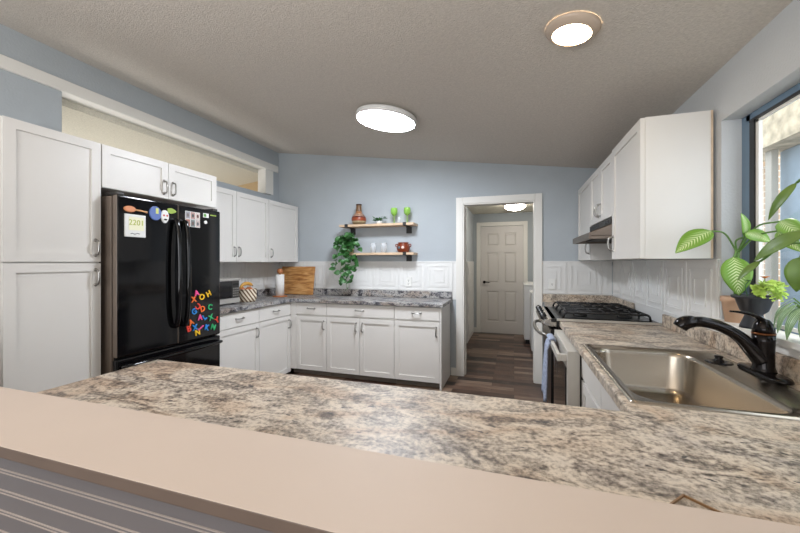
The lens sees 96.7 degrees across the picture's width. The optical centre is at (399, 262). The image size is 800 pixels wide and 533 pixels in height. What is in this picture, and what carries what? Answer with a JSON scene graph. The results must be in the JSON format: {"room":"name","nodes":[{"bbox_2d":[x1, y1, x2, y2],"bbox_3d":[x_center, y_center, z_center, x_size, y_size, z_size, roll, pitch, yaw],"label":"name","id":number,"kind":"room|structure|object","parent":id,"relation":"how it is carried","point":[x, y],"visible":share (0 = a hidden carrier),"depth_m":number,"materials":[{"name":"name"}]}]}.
{"room":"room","nodes":[
{"label":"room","id":0,"kind":"room"},
{"bbox_2d":[0,24,278,201],"bbox_3d":[-2.860,-0.185,1.562,0.120,3.050,7.230,0,0,18],"label":"wall","id":1,"kind":"structure","parent":0,"point":[21,98],"depth_m":2.65,"materials":[{"name":"blue paint"}]},
{"bbox_2d":[0,54,277,172],"bbox_3d":[-2.859,-1.288,1.546,0.152,0.087,7.200,0,0,18],"label":"trim","id":2,"kind":"structure","parent":1,"relation":"attached to","point":[72,92],"depth_m":3.02,"materials":[{"name":"white paint"}]},
{"bbox_2d":[101,144,216,208],"bbox_3d":[-2.055,-0.631,2.843,0.624,0.283,0.938,0,0,18],"label":"upper cabinet","id":3,"kind":"object","parent":1,"relation":"attached to","point":[129,173],"visible":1,"depth_m":2.65,"materials":[{"name":"white paint"}]},
{"bbox_2d":[210,186,268,261],"bbox_3d":[-1.875,-0.383,3.830,0.364,0.755,1.045,0,0,18],"label":"upper cabinet","id":4,"kind":"object","parent":1,"relation":"attached to","point":[244,218],"visible":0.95,"depth_m":3.88,"materials":[{"name":"white paint"}]},
{"bbox_2d":[220,262,278,289],"bbox_3d":[-1.950,0.215,4.189,0.012,0.450,1.669,0,0,18],"label":"backsplash","id":5,"kind":"structure","parent":1,"relation":"attached to","point":[262,275],"depth_m":4.50,"materials":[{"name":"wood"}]},
{"bbox_2d":[258,169,272,194],"bbox_3d":[-1.816,-1.083,4.813,0.126,0.323,0.160,0,0,18],"label":"trim","id":6,"kind":"structure","parent":1,"relation":"attached to","point":[265,176],"depth_m":4.75,"materials":[{"name":"white paint"}]},
{"bbox_2d":[269,200,297,261],"bbox_3d":[-1.622,-0.383,4.621,0.364,0.755,0.612,0,0,18],"label":"upper cabinet","id":7,"kind":"object","parent":1,"relation":"attached to","point":[283,218],"visible":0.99,"depth_m":4.56,"materials":[{"name":"white paint"}]},
{"bbox_2d":[62,98,257,185],"bbox_3d":[-4.062,-1.075,3.480,3.340,0.571,4.550,0,0,18],"label":"wall","id":8,"kind":"structure","parent":0,"point":[78,120],"depth_m":3.51,"materials":[{"name":"beige paint"}]},
{"bbox_2d":[0,0,792,167],"bbox_3d":[-0.781,-1.322,0.906,4.260,0.725,7.250,0,0,18],"label":"ceiling","id":9,"kind":"structure","parent":0,"point":[481,81],"depth_m":2.17,"materials":[{"name":"white paint"}]},
{"bbox_2d":[356,104,415,131],"bbox_3d":[-0.117,-1.210,2.993,0.508,0.123,0.508,0,0,18],"label":"ceiling light","id":10,"kind":"object","parent":9,"relation":"attached to","point":[382,117],"visible":1,"depth_m":2.89,"materials":[{"name":"white paint"}]},
{"bbox_2d":[545,11,601,46],"bbox_3d":[0.791,-1.060,1.633,0.234,0.060,0.236,0,0,18],"label":"ceiling light","id":11,"kind":"object","parent":9,"relation":"attached to","point":[575,28],"visible":1,"depth_m":1.59,"materials":[{"name":"white plastic"}]},
{"bbox_2d":[552,24,591,44],"bbox_3d":[0.788,-1.048,1.633,0.168,0.036,0.168,0,0,18],"label":"diffuser","id":12,"kind":"object","parent":11,"relation":"attached to","point":[562,34],"depth_m":1.62,"materials":[{"name":"white plastic"}]},
{"bbox_2d":[286,332,544,402],"bbox_3d":[-1.851,1.390,2.745,8.000,0.100,10.300,0,0,18],"label":"floor","id":13,"kind":"structure","parent":0,"point":[499,365],"depth_m":4.34,"materials":[{"name":"brown wood"}]},
{"bbox_2d":[0,116,100,392],"bbox_3d":[-2.270,0.283,2.170,0.624,2.113,0.468,0,0,18],"label":"pantry cabinet","id":14,"kind":"object","parent":13,"relation":"on","point":[50,180],"visible":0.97,"depth_m":2.06,"materials":[{"name":"white paint"}]},
{"bbox_2d":[99,191,222,374],"bbox_3d":[-1.981,0.438,2.804,0.736,1.805,0.858,0,0,18],"label":"refrigerator","id":15,"kind":"object","parent":13,"relation":"on","point":[148,284],"depth_m":2.55,"materials":[{"name":"black metal"}]},
{"bbox_2d":[123,206,147,212],"bbox_3d":[-1.792,-0.358,2.416,0.016,0.042,0.154,0,0,18],"label":"magnet","id":16,"kind":"object","parent":15,"relation":"attached to","point":[126,208],"visible":1,"depth_m":2.38,"materials":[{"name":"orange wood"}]},
{"bbox_2d":[149,206,160,219],"bbox_3d":[-1.750,-0.352,2.548,0.011,0.100,0.090,0,0,18],"label":"magnet","id":17,"kind":"object","parent":15,"relation":"attached to","point":[154,212],"visible":1,"depth_m":2.54},
{"bbox_2d":[161,210,168,222],"bbox_3d":[-1.727,-0.337,2.616,0.014,0.096,0.064,0,0,18],"label":"magnet","id":18,"kind":"object","parent":15,"relation":"attached to","point":[164,214],"visible":1,"depth_m":2.61,"materials":[{"name":"white plastic"}]},
{"bbox_2d":[167,208,175,213],"bbox_3d":[-1.713,-0.386,2.673,0.006,0.040,0.072,0,0,18],"label":"magnet","id":19,"kind":"object","parent":15,"relation":"attached to","point":[169,210],"visible":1,"depth_m":2.67},
{"bbox_2d":[185,211,189,218],"bbox_3d":[-1.672,-0.376,2.805,0.004,0.060,0.044,0,0,18],"label":"photo","id":20,"kind":"object","parent":15,"relation":"attached to","point":[187,213],"visible":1,"depth_m":2.80,"materials":[{"name":"white paper"}]},
{"bbox_2d":[190,219,194,226],"bbox_3d":[-1.658,-0.314,2.849,0.004,0.060,0.044,0,0,18],"label":"photo","id":21,"kind":"object","parent":15,"relation":"attached to","point":[192,222],"visible":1,"depth_m":2.84,"materials":[{"name":"white paper"}]},
{"bbox_2d":[190,211,194,219],"bbox_3d":[-1.658,-0.376,2.849,0.004,0.060,0.044,0,0,18],"label":"photo","id":22,"kind":"object","parent":15,"relation":"attached to","point":[192,214],"visible":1,"depth_m":2.84,"materials":[{"name":"white paper"}]},
{"bbox_2d":[195,220,199,227],"bbox_3d":[-1.644,-0.314,2.892,0.004,0.060,0.044,0,0,18],"label":"photo","id":23,"kind":"object","parent":15,"relation":"attached to","point":[197,222],"visible":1,"depth_m":2.89,"materials":[{"name":"white paper"}]},
{"bbox_2d":[195,212,199,219],"bbox_3d":[-1.644,-0.376,2.892,0.004,0.060,0.044,0,0,18],"label":"photo","id":24,"kind":"object","parent":15,"relation":"attached to","point":[197,215],"visible":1,"depth_m":2.89,"materials":[{"name":"white paper"}]},
{"bbox_2d":[216,308,259,370],"bbox_3d":[-1.826,0.906,3.558,0.624,0.868,0.557,0,0,18],"label":"base cabinet","id":25,"kind":"object","parent":13,"relation":"on","point":[239,333],"visible":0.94,"depth_m":3.50,"materials":[{"name":"white paint"}]},
{"bbox_2d":[258,302,291,373],"bbox_3d":[-1.656,0.906,4.090,0.624,0.868,0.556,0,0,18],"label":"base cabinet","id":26,"kind":"object","parent":13,"relation":"on","point":[275,323],"visible":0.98,"depth_m":4.01,"materials":[{"name":"white paint"}]},
{"bbox_2d":[291,302,329,375],"bbox_3d":[-1.013,0.906,4.445,0.501,0.868,0.584,0,0,18],"label":"base cabinet","id":27,"kind":"object","parent":13,"relation":"on","point":[309,320],"visible":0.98,"depth_m":4.21,"materials":[{"name":"white paint"}]},
{"bbox_2d":[220,288,451,390],"bbox_3d":[-0.790,0.844,3.808,2.427,0.993,1.662,0,0,18],"label":"countertop","id":28,"kind":"structure","parent":13,"relation":"on","point":[442,300],"depth_m":4.14,"materials":[{"name":"grey stone"}]},
{"bbox_2d":[220,278,239,304],"bbox_3d":[-1.920,0.296,3.581,0.338,0.268,0.480,0,0,18],"label":"microwave","id":29,"kind":"object","parent":28,"relation":"on","point":[229,287],"visible":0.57,"depth_m":3.62,"materials":[{"name":"metal"}]},
{"bbox_2d":[239,288,256,301],"bbox_3d":[-1.678,0.359,3.908,0.208,0.141,0.208,0,0,18],"label":"woven basket","id":30,"kind":"object","parent":28,"relation":"on","point":[246,295],"visible":0.76,"depth_m":3.82,"materials":[{"name":"wicker"}]},
{"bbox_2d":[239,282,252,288],"bbox_3d":[-1.680,0.246,3.905,0.040,0.071,0.182,0,0,26],"label":"banana","id":31,"kind":"object","parent":30,"relation":"in","point":[243,283],"visible":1,"depth_m":3.87,"materials":[{"name":"yellow food"}]},
{"bbox_2d":[273,268,286,296],"bbox_3d":[-1.508,0.251,4.473,0.176,0.356,0.176,0,0,18],"label":"paper towel holder","id":32,"kind":"object","parent":28,"relation":"on","point":[279,277],"visible":0.99,"depth_m":4.43,"materials":[{"name":"white paper"}]},
{"bbox_2d":[282,267,314,294],"bbox_3d":[-1.380,0.241,4.789,0.510,0.372,0.078,0,0,18],"label":"cutting board","id":33,"kind":"object","parent":28,"relation":"on","point":[297,280],"visible":0.76,"depth_m":4.77,"materials":[{"name":"brown wood"}]},
{"bbox_2d":[327,303,396,382],"bbox_3d":[-0.380,0.906,4.242,0.826,0.868,0.584,0,0,18],"label":"base cabinet","id":34,"kind":"object","parent":13,"relation":"on","point":[360,338],"visible":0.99,"depth_m":4.00,"materials":[{"name":"white paint"}]},
{"bbox_2d":[394,306,439,387],"bbox_3d":[0.253,0.906,4.039,0.502,0.868,0.584,0,0,18],"label":"base cabinet","id":35,"kind":"object","parent":13,"relation":"on","point":[416,329],"visible":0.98,"depth_m":3.81,"materials":[{"name":"white paint"}]},
{"bbox_2d":[523,282,532,343],"bbox_3d":[2.511,0.772,6.063,0.775,1.135,0.686,0,0,18],"label":"washing machine","id":36,"kind":"object","parent":13,"relation":"on","point":[527,286],"visible":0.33,"depth_m":5.84,"materials":[{"name":"white metal"}]},
{"bbox_2d":[529,290,532,351],"bbox_3d":[2.321,0.815,5.305,0.715,1.050,0.686,0,0,18],"label":"dryer","id":37,"kind":"object","parent":13,"relation":"on","point":[530,291],"visible":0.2,"depth_m":5.11,"materials":[{"name":"white metal"}]},
{"bbox_2d":[550,330,582,406],"bbox_3d":[1.327,0.907,2.179,0.742,0.865,0.730,0,0,18],"label":"dishwasher","id":38,"kind":"object","parent":13,"relation":"on","point":[568,378],"visible":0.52,"depth_m":1.97,"materials":[{"name":"white metal"}]},
{"bbox_2d":[541,333,558,401],"bbox_3d":[1.021,0.708,2.405,0.110,0.429,0.203,0,0,18],"label":"hand towel","id":39,"kind":"object","parent":38,"relation":"hanging from","point":[550,336],"visible":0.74,"depth_m":2.36,"materials":[{"name":"fabric"}]},
{"bbox_2d":[533,301,661,403],"bbox_3d":[1.521,0.835,2.907,0.816,0.950,0.776,0,0,18],"label":"gas range","id":40,"kind":"object","parent":13,"relation":"on","point":[550,318],"visible":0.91,"depth_m":2.69,"materials":[{"name":"black metal"}]},
{"bbox_2d":[543,306,658,325],"bbox_3d":[1.566,0.427,2.896,0.692,0.024,0.770,0,0,18],"label":"cooktop","id":41,"kind":"object","parent":40,"relation":"in","point":[554,316],"depth_m":2.62,"materials":[{"name":"black metal"}]},
{"bbox_2d":[582,358,619,410],"bbox_3d":[1.124,0.906,1.391,0.679,0.868,0.900,0,0,18],"label":"base cabinet","id":42,"kind":"object","parent":13,"relation":"on","point":[594,395],"visible":0.07,"depth_m":1.62,"materials":[{"name":"white paint"}]},
{"bbox_3d":[1.826,0.906,3.535,0.631,0.868,0.585,0,0,18],"label":"base cabinet","id":43,"kind":"object","parent":13,"relation":"on","visible":0},
{"bbox_2d":[543,294,633,309],"bbox_3d":[1.785,0.407,3.480,0.677,0.125,0.717,0,0,18],"label":"countertop","id":44,"kind":"structure","parent":43,"relation":"on","point":[548,299],"depth_m":3.77,"materials":[{"name":"stone"}]},
{"bbox_3d":[-0.279,0.906,1.021,1.835,0.868,0.535,0,0,18],"label":"cabinet","id":45,"kind":"object","parent":13,"relation":"on","visible":0},
{"bbox_2d":[37,314,799,525],"bbox_3d":[0.268,0.409,1.709,2.488,0.121,2.265,0,0,18],"label":"countertop","id":46,"kind":"structure","parent":45,"relation":"on","point":[735,464],"depth_m":0.93,"materials":[{"name":"stone"}]},
{"bbox_2d":[583,344,799,420],"bbox_3d":[1.095,0.525,1.387,0.560,0.206,0.810,0,0,18],"label":"sink","id":47,"kind":"object","parent":46,"relation":"in","point":[683,379],"visible":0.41,"depth_m":1.53,"materials":[{"name":"metal"}]},
{"bbox_2d":[705,355,733,364],"bbox_3d":[1.363,0.411,1.522,0.094,0.030,0.094,0,0,18],"label":"cover","id":48,"kind":"object","parent":47,"relation":"on","point":[718,359],"visible":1,"depth_m":1.51,"materials":[{"name":"black metal"}]},
{"bbox_2d":[670,494,722,512],"bbox_3d":[0.502,0.426,0.592,0.085,0.008,0.085,0,0,-30],"label":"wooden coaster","id":49,"kind":"object","parent":46,"relation":"on","point":[683,500],"visible":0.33,"depth_m":0.63,"materials":[{"name":"wood"}]},
{"bbox_2d":[673,310,794,385],"bbox_3d":[1.256,0.304,1.383,0.324,0.237,0.260,0,0,18],"label":"faucet","id":50,"kind":"object","parent":46,"relation":"on","point":[760,348],"visible":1,"depth_m":1.34,"materials":[{"name":"black metal"}]},
{"bbox_2d":[239,153,612,374],"bbox_3d":[-1.306,-0.147,4.923,7.710,2.974,0.120,0,0,18],"label":"wall","id":51,"kind":"structure","parent":0,"point":[326,190],"depth_m":4.40,"materials":[{"name":"blue paint"}]},
{"bbox_2d":[257,288,451,298],"bbox_3d":[-0.790,0.388,3.808,2.427,0.082,1.662,0,0,18],"label":"backsplash","id":52,"kind":"structure","parent":51,"relation":"attached to","point":[317,291],"depth_m":4.50,"materials":[{"name":"grey stone"}]},
{"bbox_2d":[279,261,455,299],"bbox_3d":[-0.513,0.212,4.599,2.474,0.455,0.012,0,0,18],"label":"backsplash","id":53,"kind":"structure","parent":51,"relation":"attached to","point":[370,275],"depth_m":4.48,"materials":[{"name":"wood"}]},
{"bbox_2d":[339,222,417,234],"bbox_3d":[-0.275,-0.419,4.419,0.970,0.119,0.210,0,0,18],"label":"shelf","id":54,"kind":"object","parent":51,"relation":"attached to","point":[407,225],"visible":1,"depth_m":4.40,"materials":[{"name":"brown wood"}]},
{"bbox_2d":[351,204,365,223],"bbox_3d":[-0.518,-0.603,4.481,0.186,0.258,0.186,0,0,18],"label":"ceramic vase","id":55,"kind":"object","parent":54,"relation":"on","point":[358,217],"visible":0.84,"depth_m":4.42,"materials":[{"name":"ceramic"}]},
{"bbox_2d":[372,216,386,223],"bbox_3d":[-0.249,-0.524,4.395,0.203,0.102,0.143,0,0,18],"label":"potted plant","id":56,"kind":"object","parent":54,"relation":"on","point":[376,218],"visible":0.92,"depth_m":4.38,"materials":[{"name":"green plant"}]},
{"bbox_2d":[391,208,397,222],"bbox_3d":[-0.071,-0.568,4.328,0.086,0.188,0.086,0,0,18],"label":"goblet","id":57,"kind":"object","parent":54,"relation":"on","point":[394,211],"visible":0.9,"depth_m":4.30,"materials":[{"name":"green glass"}]},
{"bbox_2d":[391,208,397,215],"bbox_3d":[-0.071,-0.614,4.328,0.086,0.096,0.086,0,0,18],"label":"bowl","id":58,"kind":"object","parent":57,"relation":"on","point":[394,211],"depth_m":4.30,"materials":[{"name":"green glass"}]},
{"bbox_2d":[404,207,410,221],"bbox_3d":[0.087,-0.568,4.288,0.086,0.188,0.086,0,0,18],"label":"goblet","id":59,"kind":"object","parent":54,"relation":"on","point":[407,210],"visible":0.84,"depth_m":4.26,"materials":[{"name":"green glass"}]},
{"bbox_2d":[404,207,410,214],"bbox_3d":[0.087,-0.614,4.288,0.086,0.096,0.086,0,0,18],"label":"bowl","id":60,"kind":"object","parent":59,"relation":"on","point":[407,210],"depth_m":4.26,"materials":[{"name":"green glass"}]},
{"bbox_2d":[348,252,417,260],"bbox_3d":[-0.266,-0.067,4.416,0.950,0.119,0.210,0,0,18],"label":"shelf","id":61,"kind":"object","parent":51,"relation":"attached to","point":[408,254],"visible":0.59,"depth_m":4.31,"materials":[{"name":"brown wood"}]},
{"bbox_2d":[329,232,361,288],"bbox_3d":[-0.663,-0.014,4.391,0.307,0.734,0.352,0,0,-38],"label":"trailing plant","id":62,"kind":"object","parent":61,"relation":"on","point":[347,241],"visible":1,"depth_m":4.37,"materials":[{"name":"green plant"}]},
{"bbox_2d":[395,242,410,251],"bbox_3d":[0.039,-0.182,4.313,0.164,0.124,0.164,0,0,-26],"label":"ceramic pot","id":63,"kind":"object","parent":61,"relation":"on","point":[401,246],"visible":0.92,"depth_m":4.25,"materials":[{"name":"red ceramic"}]},
{"bbox_2d":[406,277,410,286],"bbox_3d":[0.106,0.240,4.392,0.072,0.116,0.010,0,0,18],"label":"wall outlet","id":64,"kind":"object","parent":51,"relation":"attached to","point":[408,279],"visible":1,"depth_m":4.39,"materials":[{"name":"white plastic"}]},
{"bbox_2d":[451,367,455,375],"bbox_3d":[0.636,1.295,4.230,0.062,0.090,0.014,0,0,18],"label":"baseboard","id":65,"kind":"structure","parent":51,"relation":"attached to","point":[453,370],"depth_m":4.22,"materials":[{"name":"white paint"}]},
{"bbox_2d":[456,193,541,383],"bbox_3d":[1.137,0.287,4.135,0.950,2.105,0.150,0,0,18],"label":"trim","id":66,"kind":"structure","parent":51,"relation":"attached to","point":[535,199],"depth_m":4.14,"materials":[{"name":"white paint"}]},
{"bbox_2d":[549,279,555,288],"bbox_3d":[1.664,0.236,3.893,0.072,0.116,0.010,0,0,18],"label":"wall outlet","id":67,"kind":"object","parent":51,"relation":"attached to","point":[552,282],"visible":1,"depth_m":3.89,"materials":[{"name":"white plastic"}]},
{"bbox_2d":[542,261,611,301],"bbox_3d":[1.895,0.212,3.828,0.679,0.455,0.012,0,0,18],"label":"backsplash","id":68,"kind":"structure","parent":51,"relation":"attached to","point":[572,277],"depth_m":3.82,"materials":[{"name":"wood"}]},
{"bbox_2d":[466,207,472,260],"bbox_3d":[0.956,0.140,5.642,0.120,2.400,2.630,0,0,18],"label":"wall","id":69,"kind":"structure","parent":0,"point":[469,215],"depth_m":6.30,"materials":[{"name":"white paint"}]},
{"bbox_2d":[466,261,473,342],"bbox_3d":[1.266,0.660,6.383,0.018,1.360,1.030,0,0,18],"label":"trim","id":70,"kind":"structure","parent":69,"relation":"attached to","point":[469,264],"depth_m":6.20,"materials":[{"name":"wood"}]},
{"bbox_2d":[467,204,532,213],"bbox_3d":[1.889,-0.995,5.407,2.040,0.130,2.750,0,0,18],"label":"ceiling","id":71,"kind":"structure","parent":0,"point":[529,207],"depth_m":6.25,"materials":[{"name":"white paint"}]},
{"bbox_2d":[504,204,526,210],"bbox_3d":[1.829,-0.878,5.662,0.350,0.102,0.350,0,0,18],"label":"ceiling light","id":72,"kind":"object","parent":71,"relation":"attached to","point":[516,207],"visible":0.81,"depth_m":5.56,"materials":[{"name":"white glass"}]},
{"bbox_2d":[473,212,532,326],"bbox_3d":[2.233,0.140,6.677,1.920,2.400,0.120,0,0,18],"label":"wall","id":73,"kind":"structure","parent":0,"point":[521,216],"depth_m":6.69,"materials":[{"name":"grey paint"}]},
{"bbox_2d":[481,225,522,334],"bbox_3d":[1.917,0.326,6.717,0.776,2.029,0.097,0,0,18],"label":"door","id":74,"kind":"structure","parent":73,"relation":"in","point":[501,246],"depth_m":6.73,"materials":[{"name":"white paint"}]},
{"bbox_2d":[476,221,527,334],"bbox_3d":[1.913,0.287,6.706,0.928,2.105,0.020,0,0,18],"label":"trim","id":75,"kind":"structure","parent":73,"relation":"attached to","point":[513,223],"depth_m":6.82,"materials":[{"name":"white paint"}]},
{"bbox_2d":[613,0,799,359],"bbox_3d":[1.207,0.160,0.259,0.160,2.360,7.230,0,0,18],"label":"wall","id":76,"kind":"structure","parent":0,"point":[767,66],"depth_m":1.75,"materials":[{"name":"paint"}]},
{"bbox_2d":[590,153,611,225],"bbox_3d":[1.734,-0.549,2.807,0.361,0.448,0.745,0,0,18],"label":"upper cabinet","id":77,"kind":"object","parent":76,"relation":"attached to","point":[601,179],"visible":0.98,"depth_m":2.80,"materials":[{"name":"white paint"}]},
{"bbox_2d":[573,217,611,243],"bbox_3d":[1.684,-0.244,2.823,0.466,0.152,0.743,0,0,18],"label":"range hood","id":78,"kind":"object","parent":77,"relation":"attached to","point":[599,233],"visible":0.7,"depth_m":2.65,"materials":[{"name":"metal"}]},
{"bbox_2d":[578,178,630,260],"bbox_3d":[1.946,-0.397,3.467,0.361,0.752,0.637,0,0,18],"label":"upper cabinet","id":79,"kind":"object","parent":76,"relation":"attached to","point":[586,252],"visible":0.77,"depth_m":3.41,"materials":[{"name":"white paint"}]},
{"bbox_2d":[607,110,712,258],"bbox_3d":[1.530,-0.403,2.168,0.361,0.764,0.594,0,0,18],"label":"upper cabinet","id":80,"kind":"object","parent":76,"relation":"attached to","point":[662,168],"visible":1,"depth_m":1.90,"materials":[{"name":"white paint"}]},
{"bbox_2d":[612,259,719,332],"bbox_3d":[1.917,0.211,2.761,0.012,0.458,2.029,0,0,18],"label":"backsplash","id":81,"kind":"structure","parent":76,"relation":"attached to","point":[674,288],"depth_m":2.35,"materials":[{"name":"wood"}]},
{"bbox_2d":[662,314,799,383],"bbox_3d":[1.451,0.389,1.361,0.022,0.080,2.207,0,0,18],"label":"backsplash","id":82,"kind":"structure","parent":76,"relation":"attached to","point":[787,366],"depth_m":1.68,"materials":[{"name":"stone"}]},
{"bbox_2d":[713,83,799,359],"bbox_3d":[1.449,-0.181,1.156,0.165,1.058,1.385,0,0,18],"label":"window","id":83,"kind":"structure","parent":76,"relation":"in","point":[752,124],"depth_m":1.65,"materials":[{"name":"white paint"}]},
{"bbox_2d":[675,213,799,322],"bbox_3d":[1.563,0.030,1.627,0.279,0.510,0.423,0,0,-36],"label":"variegated plant","id":84,"kind":"object","parent":83,"relation":"on","point":[730,270],"visible":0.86,"depth_m":1.63,"materials":[{"name":"green plant"}]},
{"bbox_2d":[730,276,788,328],"bbox_3d":[1.541,0.171,1.504,0.152,0.226,0.243,0,0,-1],"label":"pot plant","id":85,"kind":"object","parent":83,"relation":"on","point":[760,303],"visible":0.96,"depth_m":1.50,"materials":[{"name":"green plant"}]},
{"bbox_2d":[737,179,799,291],"bbox_3d":[1.427,-0.030,1.228,0.124,0.629,0.428,0,0,0],"label":"plant","id":86,"kind":"object","parent":83,"relation":"on","point":[792,268],"visible":1,"depth_m":1.32,"materials":[{"name":"green plant"}]},
{"bbox_2d":[773,298,799,339],"bbox_3d":[1.425,0.206,1.223,0.178,0.157,0.288,0,0,18],"label":"leaf plant","id":87,"kind":"object","parent":83,"relation":"on","point":[793,314],"visible":1,"depth_m":1.25,"materials":[{"name":"green plant"}]},
{"bbox_3d":[-0.860,0.862,0.824,4.119,0.957,0.105,0,0,18],"label":"wall","id":88,"kind":"structure","parent":0,"visible":0},
{"bbox_2d":[0,458,273,532],"bbox_3d":[-0.878,0.862,0.769,4.119,0.957,0.010,0,0,18],"label":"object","id":89,"kind":"structure","parent":88,"relation":"attached to","point":[32,499],"depth_m":0.68,"materials":[{"name":"grey paint"}]},
{"bbox_2d":[0,387,799,532],"bbox_3d":[-0.859,0.371,0.830,4.118,0.023,0.206,0,0,18],"label":"bar","id":90,"kind":"object","parent":88,"relation":"on","point":[265,481],"visible":1,"depth_m":0.58,"materials":[{"name":"laminate"}]},
{"label":"outside","id":91,"kind":"structure","parent":0,"visible":0},
{"bbox_3d":[5.067,1.390,2.052,5.600,0.100,11.000,0,0,18],"label":"ground","id":92,"kind":"structure","parent":91,"visible":0},
{"bbox_2d":[765,149,777,323],"bbox_3d":[3.525,0.140,3.376,0.055,2.400,0.090,0,0,18],"label":"porch post","id":93,"kind":"object","parent":92,"relation":"on","point":[771,157],"visible":0.54,"depth_m":3.34,"materials":[{"name":"paint"}]},
{"bbox_2d":[763,99,799,161],"bbox_3d":[3.214,-1.410,2.331,0.300,0.700,6.000,0,0,18],"label":"beam","id":94,"kind":"structure","parent":93,"relation":"on","point":[781,129],"depth_m":3.10,"materials":[{"name":"paint"}]},
{"bbox_2d":[763,155,779,317],"bbox_3d":[4.456,0.065,4.243,0.360,2.550,0.560,0,0,18],"label":"window frame","id":95,"kind":"structure","parent":92,"relation":"on","point":[779,155],"depth_m":4.13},
{"bbox_2d":[780,144,799,328],"bbox_3d":[3.244,0.142,2.030,0.100,2.395,2.845,0,0,18],"label":"window","id":96,"kind":"structure","parent":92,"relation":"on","point":[789,158],"depth_m":3.28,"materials":[{"name":"clear glass"}]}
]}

